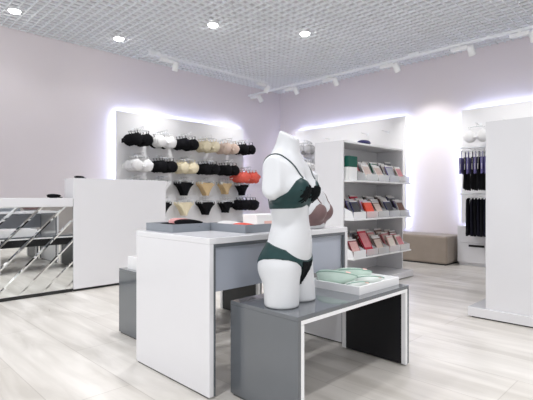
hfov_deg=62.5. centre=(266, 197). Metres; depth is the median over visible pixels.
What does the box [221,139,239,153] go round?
sports bra
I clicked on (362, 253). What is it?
bin
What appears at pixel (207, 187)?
briefs
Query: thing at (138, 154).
sports bra
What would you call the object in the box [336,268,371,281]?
sports bra
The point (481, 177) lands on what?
nightdress
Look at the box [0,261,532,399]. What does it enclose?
floor
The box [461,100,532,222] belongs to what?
wall display
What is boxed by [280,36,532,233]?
wall
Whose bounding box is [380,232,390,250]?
packet
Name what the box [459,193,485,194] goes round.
rail
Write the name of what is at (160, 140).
sports bra
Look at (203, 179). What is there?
briefs
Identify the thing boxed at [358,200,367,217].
packet
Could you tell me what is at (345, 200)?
packet
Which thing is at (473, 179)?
nightdress
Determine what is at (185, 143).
sports bra
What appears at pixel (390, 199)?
packet
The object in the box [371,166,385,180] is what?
packet
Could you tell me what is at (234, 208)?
sports bra
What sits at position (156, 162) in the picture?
sports bra
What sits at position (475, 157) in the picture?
nightdress
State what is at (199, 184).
briefs
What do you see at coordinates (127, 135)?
sports bra
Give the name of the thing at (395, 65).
track light
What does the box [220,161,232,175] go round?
sports bra
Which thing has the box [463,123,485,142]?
sports bra
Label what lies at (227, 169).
sports bra
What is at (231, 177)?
sports bra
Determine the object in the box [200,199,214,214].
briefs
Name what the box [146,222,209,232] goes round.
display tray
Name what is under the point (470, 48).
track light
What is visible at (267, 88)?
track light
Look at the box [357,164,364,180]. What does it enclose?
packet
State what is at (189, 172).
sports bra
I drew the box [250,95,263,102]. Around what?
track light
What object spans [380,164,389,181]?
packet
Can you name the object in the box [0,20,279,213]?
wall
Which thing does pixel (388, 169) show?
packet
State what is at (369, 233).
packet
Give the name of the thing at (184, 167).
sports bra
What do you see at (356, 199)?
packet
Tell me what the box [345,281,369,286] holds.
sports bra
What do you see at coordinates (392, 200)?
packet
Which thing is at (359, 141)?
sports bra
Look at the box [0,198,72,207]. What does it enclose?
countertop
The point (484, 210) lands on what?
trousers
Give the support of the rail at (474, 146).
attached to the wall display at (469, 117)
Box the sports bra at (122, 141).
[121,128,141,146]
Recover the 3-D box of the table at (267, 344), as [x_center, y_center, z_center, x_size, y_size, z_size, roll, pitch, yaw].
[0.369,0.838,2.682,1.115,0.525,0.500,0,0,-45]
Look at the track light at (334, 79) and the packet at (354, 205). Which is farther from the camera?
the track light at (334, 79)
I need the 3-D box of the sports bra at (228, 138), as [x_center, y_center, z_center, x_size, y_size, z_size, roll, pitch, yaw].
[-0.769,-1.054,8.951,0.123,0.327,0.440,0,0,45]
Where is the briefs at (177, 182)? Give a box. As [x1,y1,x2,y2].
[176,180,190,195]
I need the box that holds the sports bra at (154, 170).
[152,155,168,172]
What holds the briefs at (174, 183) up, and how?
hanging from the wall display at (125, 121)
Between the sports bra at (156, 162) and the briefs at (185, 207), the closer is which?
the sports bra at (156, 162)
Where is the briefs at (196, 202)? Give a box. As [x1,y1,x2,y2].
[195,197,208,214]
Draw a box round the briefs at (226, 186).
[221,179,232,193]
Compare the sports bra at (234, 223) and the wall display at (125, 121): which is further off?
the wall display at (125, 121)
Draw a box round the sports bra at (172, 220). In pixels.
[168,218,184,223]
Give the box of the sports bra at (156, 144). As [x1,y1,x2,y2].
[152,133,170,148]
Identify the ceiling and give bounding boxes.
[0,0,532,73]
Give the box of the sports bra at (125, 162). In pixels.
[122,157,141,171]
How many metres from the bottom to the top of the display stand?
1.790 m
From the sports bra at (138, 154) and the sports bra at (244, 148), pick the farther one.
the sports bra at (244, 148)
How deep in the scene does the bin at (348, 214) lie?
5.23 m
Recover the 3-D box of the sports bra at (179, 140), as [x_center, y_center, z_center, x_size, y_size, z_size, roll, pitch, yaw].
[-1.490,-1.055,8.231,0.440,0.325,0.123,0,0,-45]
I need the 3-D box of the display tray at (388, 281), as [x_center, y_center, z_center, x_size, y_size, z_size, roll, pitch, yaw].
[0.580,0.551,2.896,0.475,0.048,0.385,0,0,-45]
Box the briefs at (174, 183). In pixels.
[173,177,187,195]
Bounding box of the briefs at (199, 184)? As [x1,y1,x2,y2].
[198,178,210,195]
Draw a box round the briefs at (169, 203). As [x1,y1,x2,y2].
[166,201,171,211]
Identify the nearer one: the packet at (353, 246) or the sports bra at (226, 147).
the packet at (353, 246)
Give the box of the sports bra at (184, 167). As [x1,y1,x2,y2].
[178,156,198,173]
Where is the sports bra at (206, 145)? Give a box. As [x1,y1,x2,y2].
[200,138,219,151]
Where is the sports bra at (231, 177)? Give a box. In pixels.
[230,167,246,182]
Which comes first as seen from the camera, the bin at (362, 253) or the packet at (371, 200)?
the bin at (362, 253)
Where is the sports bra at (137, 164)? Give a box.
[129,153,153,171]
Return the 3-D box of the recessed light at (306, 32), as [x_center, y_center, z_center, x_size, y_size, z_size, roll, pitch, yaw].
[0.580,-2.485,6.647,0.190,0.050,0.190,0,0,-45]
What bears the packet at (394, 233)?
in the bin
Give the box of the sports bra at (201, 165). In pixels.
[198,159,213,174]
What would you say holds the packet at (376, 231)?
in the bin
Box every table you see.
[119,267,261,338]
[136,226,346,398]
[231,284,408,399]
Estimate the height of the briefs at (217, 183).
0.323 m
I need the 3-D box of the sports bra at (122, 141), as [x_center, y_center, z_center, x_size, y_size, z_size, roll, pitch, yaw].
[-2.303,-1.055,7.672,0.123,0.325,0.440,0,0,45]
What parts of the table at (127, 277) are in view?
panel, edge trim, panel, edge trim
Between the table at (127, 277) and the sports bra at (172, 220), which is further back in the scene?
the table at (127, 277)
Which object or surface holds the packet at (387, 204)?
in the bin
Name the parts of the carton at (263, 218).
lid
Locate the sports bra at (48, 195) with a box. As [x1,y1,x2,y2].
[47,194,62,197]
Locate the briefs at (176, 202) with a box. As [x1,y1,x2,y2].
[175,199,190,215]
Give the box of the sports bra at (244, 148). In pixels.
[239,140,255,153]
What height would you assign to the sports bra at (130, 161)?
0.327 m
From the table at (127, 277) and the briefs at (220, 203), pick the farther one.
the briefs at (220, 203)
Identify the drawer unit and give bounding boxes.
[458,225,485,266]
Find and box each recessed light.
[5,5,24,13]
[110,34,127,40]
[204,20,221,27]
[296,29,313,35]
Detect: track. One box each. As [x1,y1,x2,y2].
[149,50,269,84]
[248,12,532,96]
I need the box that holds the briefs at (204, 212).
[198,199,211,214]
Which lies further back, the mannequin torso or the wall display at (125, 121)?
the wall display at (125, 121)
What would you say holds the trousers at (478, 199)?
hanging from the rail at (459, 193)
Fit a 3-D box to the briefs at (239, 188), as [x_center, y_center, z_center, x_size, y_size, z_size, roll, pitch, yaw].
[-0.525,-0.216,9.336,0.038,0.323,0.315,0,0,42]
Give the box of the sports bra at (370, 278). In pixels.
[354,275,383,283]
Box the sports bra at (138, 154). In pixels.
[125,154,144,171]
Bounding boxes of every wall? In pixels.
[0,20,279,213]
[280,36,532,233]
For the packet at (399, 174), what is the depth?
6.06 m
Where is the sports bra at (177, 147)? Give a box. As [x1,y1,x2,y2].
[176,136,189,150]
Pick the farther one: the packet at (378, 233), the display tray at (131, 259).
the packet at (378, 233)
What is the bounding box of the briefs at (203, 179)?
[196,179,208,195]
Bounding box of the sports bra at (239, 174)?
[235,168,253,183]
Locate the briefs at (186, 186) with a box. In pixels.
[179,178,193,195]
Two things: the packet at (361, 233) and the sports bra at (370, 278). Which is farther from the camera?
the packet at (361, 233)
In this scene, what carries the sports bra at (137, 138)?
hanging from the wall display at (125, 121)
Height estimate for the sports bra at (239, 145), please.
0.325 m
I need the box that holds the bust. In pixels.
[309,171,332,227]
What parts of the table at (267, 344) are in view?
panel, edge trim, edge trim, edge trim, panel, edge trim, panel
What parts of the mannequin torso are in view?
lace panel, lace trim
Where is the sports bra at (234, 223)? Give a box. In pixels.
[234,223,252,224]
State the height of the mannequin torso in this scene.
0.948 m
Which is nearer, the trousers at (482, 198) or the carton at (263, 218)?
the carton at (263, 218)
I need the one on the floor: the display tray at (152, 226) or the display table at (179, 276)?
the display table at (179, 276)
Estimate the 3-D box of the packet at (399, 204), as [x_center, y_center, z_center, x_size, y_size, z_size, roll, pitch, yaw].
[1.858,0.140,6.077,0.170,0.208,0.104,0,0,-43]
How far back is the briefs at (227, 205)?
8.95 m
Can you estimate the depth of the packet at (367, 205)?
5.50 m
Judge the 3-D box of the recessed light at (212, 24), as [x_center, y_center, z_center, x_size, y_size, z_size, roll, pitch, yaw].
[-0.771,-2.485,6.314,0.190,0.050,0.190,0,0,-45]
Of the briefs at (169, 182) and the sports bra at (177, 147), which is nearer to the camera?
the briefs at (169, 182)
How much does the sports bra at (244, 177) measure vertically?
0.354 m
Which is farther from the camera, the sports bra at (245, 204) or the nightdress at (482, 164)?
the sports bra at (245, 204)
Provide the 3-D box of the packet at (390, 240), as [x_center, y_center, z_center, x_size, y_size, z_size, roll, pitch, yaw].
[1.685,0.608,5.911,0.105,0.202,0.170,0,0,44]
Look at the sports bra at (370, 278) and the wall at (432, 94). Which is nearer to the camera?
the sports bra at (370, 278)
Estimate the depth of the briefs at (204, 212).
8.63 m
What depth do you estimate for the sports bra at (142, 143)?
7.47 m
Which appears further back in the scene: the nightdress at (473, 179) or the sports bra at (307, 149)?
the sports bra at (307, 149)
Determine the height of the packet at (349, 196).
0.284 m
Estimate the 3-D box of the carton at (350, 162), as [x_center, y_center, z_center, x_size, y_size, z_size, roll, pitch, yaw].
[0.979,-0.357,5.363,0.184,0.295,0.184,0,0,-45]
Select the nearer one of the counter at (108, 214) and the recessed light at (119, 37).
the counter at (108, 214)
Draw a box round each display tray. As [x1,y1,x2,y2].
[128,255,135,269]
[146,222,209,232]
[210,221,271,232]
[314,273,398,294]
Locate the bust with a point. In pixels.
(320, 210)
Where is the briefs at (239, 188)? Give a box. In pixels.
[236,183,246,194]
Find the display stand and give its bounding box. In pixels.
[468,117,532,327]
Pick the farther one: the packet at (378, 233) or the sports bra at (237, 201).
the sports bra at (237, 201)
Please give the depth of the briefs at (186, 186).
8.24 m
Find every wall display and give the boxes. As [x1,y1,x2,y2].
[116,111,249,222]
[295,116,405,228]
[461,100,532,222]
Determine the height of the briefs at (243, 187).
0.323 m
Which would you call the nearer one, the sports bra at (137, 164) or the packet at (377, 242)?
the packet at (377, 242)
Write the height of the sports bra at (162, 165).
0.325 m
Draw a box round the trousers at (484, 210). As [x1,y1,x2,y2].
[483,198,485,236]
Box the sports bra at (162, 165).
[155,156,177,172]
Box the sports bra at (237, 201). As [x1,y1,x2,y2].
[233,197,250,209]
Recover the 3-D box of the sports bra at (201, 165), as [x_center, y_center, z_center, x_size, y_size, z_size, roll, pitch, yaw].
[-1.140,-0.615,8.581,0.123,0.325,0.440,0,0,44]
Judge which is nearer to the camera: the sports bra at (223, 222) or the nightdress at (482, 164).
the sports bra at (223, 222)
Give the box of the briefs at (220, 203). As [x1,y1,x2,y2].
[219,198,230,212]
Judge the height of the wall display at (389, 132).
2.110 m
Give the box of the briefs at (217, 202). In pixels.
[216,197,228,212]
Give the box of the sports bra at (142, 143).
[127,130,146,145]
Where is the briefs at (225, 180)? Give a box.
[219,180,230,193]
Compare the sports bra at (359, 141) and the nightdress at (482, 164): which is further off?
the nightdress at (482, 164)
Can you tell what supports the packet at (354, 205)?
in the bin at (348, 214)
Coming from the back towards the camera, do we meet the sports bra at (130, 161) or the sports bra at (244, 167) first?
the sports bra at (244, 167)
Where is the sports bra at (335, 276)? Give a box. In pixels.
[316,269,357,283]
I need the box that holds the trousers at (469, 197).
[466,193,471,235]
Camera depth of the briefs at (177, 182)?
8.25 m
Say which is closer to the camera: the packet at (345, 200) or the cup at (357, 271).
the cup at (357, 271)
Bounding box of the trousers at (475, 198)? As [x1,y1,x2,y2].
[473,197,478,236]
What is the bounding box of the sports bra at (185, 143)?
[179,133,198,149]
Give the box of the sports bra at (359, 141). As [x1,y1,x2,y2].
[358,140,370,143]
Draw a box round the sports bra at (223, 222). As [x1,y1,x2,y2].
[218,221,239,223]
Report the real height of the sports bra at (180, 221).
0.061 m
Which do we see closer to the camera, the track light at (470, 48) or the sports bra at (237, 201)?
the track light at (470, 48)
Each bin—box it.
[344,208,365,218]
[347,247,365,258]
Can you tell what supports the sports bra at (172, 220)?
on the display tray at (152, 226)
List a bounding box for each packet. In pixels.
[344,199,353,217]
[347,239,359,256]
[348,195,357,200]
[348,201,360,212]
[349,231,359,246]
[354,198,362,210]
[356,229,374,255]
[357,162,367,180]
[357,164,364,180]
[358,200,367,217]
[360,164,373,180]
[362,201,375,217]
[366,231,375,252]
[368,162,382,181]
[370,199,377,216]
[370,235,377,252]
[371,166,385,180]
[371,201,385,216]
[372,237,385,253]
[373,228,381,234]
[377,163,387,181]
[377,197,387,215]
[377,232,387,250]
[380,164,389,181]
[380,198,388,215]
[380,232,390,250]
[382,201,395,216]
[384,166,396,181]
[385,235,397,250]
[387,197,397,215]
[389,232,399,249]
[391,166,404,182]
[392,200,399,215]
[393,167,405,181]
[393,234,406,249]
[394,201,406,215]
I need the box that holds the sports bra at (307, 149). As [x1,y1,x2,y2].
[299,140,312,153]
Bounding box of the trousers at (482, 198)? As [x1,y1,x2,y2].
[480,193,485,236]
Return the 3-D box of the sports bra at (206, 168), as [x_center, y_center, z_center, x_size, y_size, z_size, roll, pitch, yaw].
[-1.068,-0.615,8.526,0.440,0.325,0.123,0,0,-43]
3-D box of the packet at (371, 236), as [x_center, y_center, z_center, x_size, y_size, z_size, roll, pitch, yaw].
[1.449,0.599,5.739,0.170,0.220,0.116,0,0,-44]
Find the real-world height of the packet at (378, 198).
0.254 m
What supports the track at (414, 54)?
hanging from the grid
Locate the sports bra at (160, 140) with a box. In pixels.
[154,130,176,147]
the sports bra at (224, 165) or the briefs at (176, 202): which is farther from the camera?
the sports bra at (224, 165)
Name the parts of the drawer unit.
drawer, drawer, handle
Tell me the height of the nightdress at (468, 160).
0.433 m
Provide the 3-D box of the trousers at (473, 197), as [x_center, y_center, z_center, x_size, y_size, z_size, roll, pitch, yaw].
[3.258,0.261,6.910,0.062,0.669,0.303,0,0,38]
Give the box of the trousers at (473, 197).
[470,193,474,235]
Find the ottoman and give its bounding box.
[403,231,457,265]
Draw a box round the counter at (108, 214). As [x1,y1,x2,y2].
[64,178,165,290]
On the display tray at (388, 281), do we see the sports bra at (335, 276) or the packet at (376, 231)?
the sports bra at (335, 276)
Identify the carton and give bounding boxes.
[243,213,271,223]
[344,156,356,179]
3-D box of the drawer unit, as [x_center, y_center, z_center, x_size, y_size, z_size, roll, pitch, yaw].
[3.704,0.780,6.942,0.365,0.640,1.220,0,0,-45]
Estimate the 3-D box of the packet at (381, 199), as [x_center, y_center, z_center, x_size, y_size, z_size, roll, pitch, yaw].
[1.635,0.125,5.950,0.143,0.240,0.170,0,0,43]
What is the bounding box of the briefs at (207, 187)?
[200,180,214,195]
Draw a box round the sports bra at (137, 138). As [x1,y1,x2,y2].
[129,127,152,145]
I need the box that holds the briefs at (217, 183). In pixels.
[216,180,228,193]
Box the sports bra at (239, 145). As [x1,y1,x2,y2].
[238,140,249,154]
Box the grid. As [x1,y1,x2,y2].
[0,0,532,93]
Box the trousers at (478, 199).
[477,193,481,236]
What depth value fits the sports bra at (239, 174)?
9.18 m
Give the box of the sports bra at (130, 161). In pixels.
[127,153,146,171]
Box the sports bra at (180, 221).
[174,219,202,223]
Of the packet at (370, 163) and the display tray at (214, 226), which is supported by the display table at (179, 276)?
the display tray at (214, 226)
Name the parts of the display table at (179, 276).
panel, edge trim, panel, edge trim, panel, edge trim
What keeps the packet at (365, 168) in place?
in the bin
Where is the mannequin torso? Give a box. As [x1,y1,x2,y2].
[257,131,320,309]
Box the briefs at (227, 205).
[222,197,233,212]
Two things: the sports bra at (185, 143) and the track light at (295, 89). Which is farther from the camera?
the track light at (295, 89)
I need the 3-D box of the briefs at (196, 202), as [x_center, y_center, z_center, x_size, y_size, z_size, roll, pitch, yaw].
[-1.262,0.159,8.708,0.352,0.353,0.036,0,0,-44]
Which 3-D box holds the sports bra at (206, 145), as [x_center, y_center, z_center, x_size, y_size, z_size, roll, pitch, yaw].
[-1.071,-1.055,8.522,0.440,0.326,0.123,0,0,-43]
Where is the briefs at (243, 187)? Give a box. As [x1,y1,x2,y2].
[238,183,248,194]
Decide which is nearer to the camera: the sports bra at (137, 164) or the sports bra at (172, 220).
the sports bra at (172, 220)
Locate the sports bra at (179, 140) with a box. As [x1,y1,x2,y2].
[176,133,192,150]
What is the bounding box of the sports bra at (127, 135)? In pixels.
[123,131,143,146]
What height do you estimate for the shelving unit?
1.790 m
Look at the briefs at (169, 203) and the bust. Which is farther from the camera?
the briefs at (169, 203)
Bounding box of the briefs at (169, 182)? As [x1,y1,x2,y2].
[155,176,171,189]
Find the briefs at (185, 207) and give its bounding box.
[178,197,193,215]
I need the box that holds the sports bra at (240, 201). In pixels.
[236,194,251,209]
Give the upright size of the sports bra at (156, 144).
0.327 m
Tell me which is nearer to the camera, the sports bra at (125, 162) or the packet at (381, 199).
the packet at (381, 199)
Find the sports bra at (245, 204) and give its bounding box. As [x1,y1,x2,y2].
[239,197,258,209]
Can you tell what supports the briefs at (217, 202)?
hanging from the wall display at (125, 121)
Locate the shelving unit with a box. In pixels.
[315,140,412,278]
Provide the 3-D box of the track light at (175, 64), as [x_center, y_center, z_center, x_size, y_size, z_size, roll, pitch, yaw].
[-1.613,-2.216,7.288,0.345,0.192,0.149,0,0,-45]
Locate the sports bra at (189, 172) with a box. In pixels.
[177,159,192,173]
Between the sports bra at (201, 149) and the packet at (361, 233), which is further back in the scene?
the sports bra at (201, 149)
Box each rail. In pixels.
[459,146,485,149]
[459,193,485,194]
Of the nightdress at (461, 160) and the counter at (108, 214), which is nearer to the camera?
the counter at (108, 214)
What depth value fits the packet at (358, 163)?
5.49 m
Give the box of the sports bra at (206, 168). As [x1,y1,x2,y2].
[200,160,219,174]
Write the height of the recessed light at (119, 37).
0.050 m
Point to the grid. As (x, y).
(276, 79)
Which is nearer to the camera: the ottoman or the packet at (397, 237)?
the packet at (397, 237)
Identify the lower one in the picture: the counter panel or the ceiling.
the counter panel
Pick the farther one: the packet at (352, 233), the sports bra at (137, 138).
the sports bra at (137, 138)
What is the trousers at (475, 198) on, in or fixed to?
hanging from the rail at (459, 193)
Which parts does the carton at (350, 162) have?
lid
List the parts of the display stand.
panel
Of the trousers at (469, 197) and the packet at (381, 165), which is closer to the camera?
the packet at (381, 165)
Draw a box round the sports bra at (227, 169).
[222,162,239,175]
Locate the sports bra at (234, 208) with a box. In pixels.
[230,196,246,209]
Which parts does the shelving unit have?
panel, panel, panel, shelf, shelf, shelf, panel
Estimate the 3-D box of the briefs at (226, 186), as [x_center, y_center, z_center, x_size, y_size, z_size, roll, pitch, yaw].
[-0.798,-0.236,8.958,0.037,0.323,0.315,0,0,42]
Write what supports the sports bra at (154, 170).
hanging from the wall display at (125, 121)
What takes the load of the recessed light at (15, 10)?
attached to the grid
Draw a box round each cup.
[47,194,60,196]
[339,268,371,275]
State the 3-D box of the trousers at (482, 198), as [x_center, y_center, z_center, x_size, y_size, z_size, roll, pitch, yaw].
[3.374,0.261,6.794,0.303,0.669,0.065,0,0,-43]
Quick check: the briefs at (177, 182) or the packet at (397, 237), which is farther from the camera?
the briefs at (177, 182)
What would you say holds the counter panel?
on the floor
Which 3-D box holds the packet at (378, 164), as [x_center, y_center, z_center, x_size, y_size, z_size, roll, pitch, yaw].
[1.605,-0.344,5.973,0.135,0.258,0.170,0,0,44]
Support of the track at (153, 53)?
hanging from the grid
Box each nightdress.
[459,149,467,173]
[463,148,470,190]
[466,147,474,173]
[470,148,477,190]
[473,150,481,173]
[476,148,485,190]
[480,147,485,173]
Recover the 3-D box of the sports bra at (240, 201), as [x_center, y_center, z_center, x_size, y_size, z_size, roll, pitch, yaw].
[-0.400,0.094,9.320,0.572,0.345,0.123,0,0,-45]
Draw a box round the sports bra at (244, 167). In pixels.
[233,167,250,183]
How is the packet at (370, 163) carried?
in the bin
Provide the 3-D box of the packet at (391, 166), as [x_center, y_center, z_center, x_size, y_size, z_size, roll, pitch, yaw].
[1.830,-0.328,6.132,0.170,0.226,0.135,0,0,-43]
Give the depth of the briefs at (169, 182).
7.96 m
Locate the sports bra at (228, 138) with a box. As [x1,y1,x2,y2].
[219,138,233,154]
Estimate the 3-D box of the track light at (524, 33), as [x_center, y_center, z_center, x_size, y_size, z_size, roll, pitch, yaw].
[3.461,-2.156,5.907,0.160,0.192,0.340,0,0,-45]
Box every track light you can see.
[160,57,178,71]
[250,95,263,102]
[256,82,270,93]
[284,86,299,94]
[322,77,338,85]
[380,62,400,72]
[451,44,475,56]
[509,30,532,42]
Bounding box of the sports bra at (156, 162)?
[153,158,170,172]
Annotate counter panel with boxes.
[0,198,72,301]
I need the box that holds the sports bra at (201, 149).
[198,137,213,152]
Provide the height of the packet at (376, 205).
0.199 m
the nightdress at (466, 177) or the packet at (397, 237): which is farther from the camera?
the nightdress at (466, 177)
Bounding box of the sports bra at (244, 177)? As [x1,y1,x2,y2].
[238,168,260,183]
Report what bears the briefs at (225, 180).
hanging from the wall display at (125, 121)

